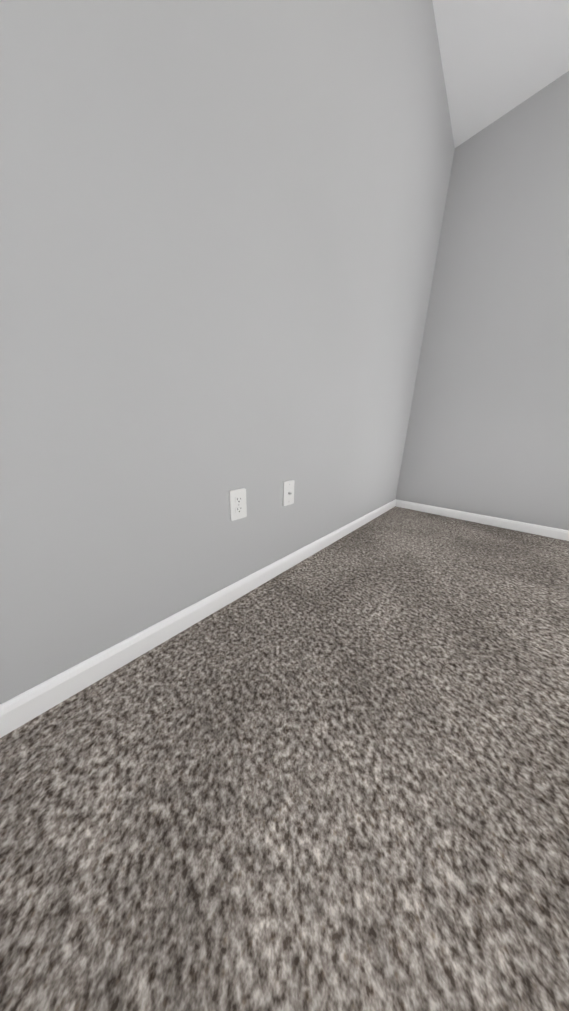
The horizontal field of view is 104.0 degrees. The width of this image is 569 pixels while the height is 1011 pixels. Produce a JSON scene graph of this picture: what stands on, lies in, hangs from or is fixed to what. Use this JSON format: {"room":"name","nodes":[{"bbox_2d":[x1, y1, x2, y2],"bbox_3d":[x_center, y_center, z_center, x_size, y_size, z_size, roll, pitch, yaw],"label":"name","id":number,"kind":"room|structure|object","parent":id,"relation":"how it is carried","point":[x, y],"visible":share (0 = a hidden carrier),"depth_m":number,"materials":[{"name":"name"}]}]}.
{"room":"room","nodes":[
{"label":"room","id":0,"kind":"room"},
{"bbox_2d":[0,0,454,703],"bbox_3d":[-0.196,-0.921,0.630,0.120,2.695,4.201,16,22,41],"label":"wall","id":1,"kind":"structure","parent":0,"point":[220,226],"depth_m":0.61,"materials":[{"name":"grey paint"}]},
{"bbox_2d":[0,499,395,737],"bbox_3d":[-0.176,0.350,0.957,0.014,0.073,3.961,16,22,41],"label":"baseboard","id":2,"kind":"structure","parent":1,"relation":"attached to","point":[19,710],"depth_m":0.67,"materials":[{"name":"white wood"}]},
{"bbox_2d":[229,488,246,520],"bbox_3d":[-0.176,-0.004,0.847,0.010,0.116,0.072,16,22,41],"label":"electrical outlet","id":3,"kind":"object","parent":1,"relation":"attached to","point":[237,504],"visible":1,"depth_m":0.84,"materials":[{"name":"white plastic"}]},
{"bbox_2d":[282,480,294,505],"bbox_3d":[0.024,-0.058,1.046,0.020,0.116,0.072,16,22,41],"label":"jack plate","id":4,"kind":"object","parent":1,"relation":"attached to","point":[288,492],"visible":1,"depth_m":1.04,"materials":[{"name":"white plastic"}]},
{"bbox_2d":[0,506,568,1010],"bbox_3d":[0.765,0.703,0.140,2.840,0.100,4.201,16,22,41],"label":"floor","id":5,"kind":"structure","parent":0,"point":[334,776],"depth_m":0.41,"materials":[{"name":"carpet"}]},
{"bbox_2d":[396,71,568,529],"bbox_3d":[2.191,-1.028,1.182,2.600,2.695,0.120,16,22,41],"label":"wall","id":6,"kind":"structure","parent":0,"point":[487,434],"depth_m":1.62,"materials":[{"name":"grey paint"}]},
{"bbox_2d":[396,500,568,540],"bbox_3d":[2.116,0.241,1.505,2.572,0.073,0.014,16,22,41],"label":"baseboard","id":7,"kind":"structure","parent":6,"relation":"attached to","point":[556,533],"depth_m":1.85,"materials":[{"name":"white wood"}]},
{"bbox_2d":[432,0,568,147],"bbox_3d":[0.827,-1.977,-0.650,2.840,0.100,4.201,16,22,41],"label":"ceiling","id":8,"kind":"structure","parent":0,"point":[500,58],"depth_m":1.21,"materials":[{"name":"white paint"}]}
]}

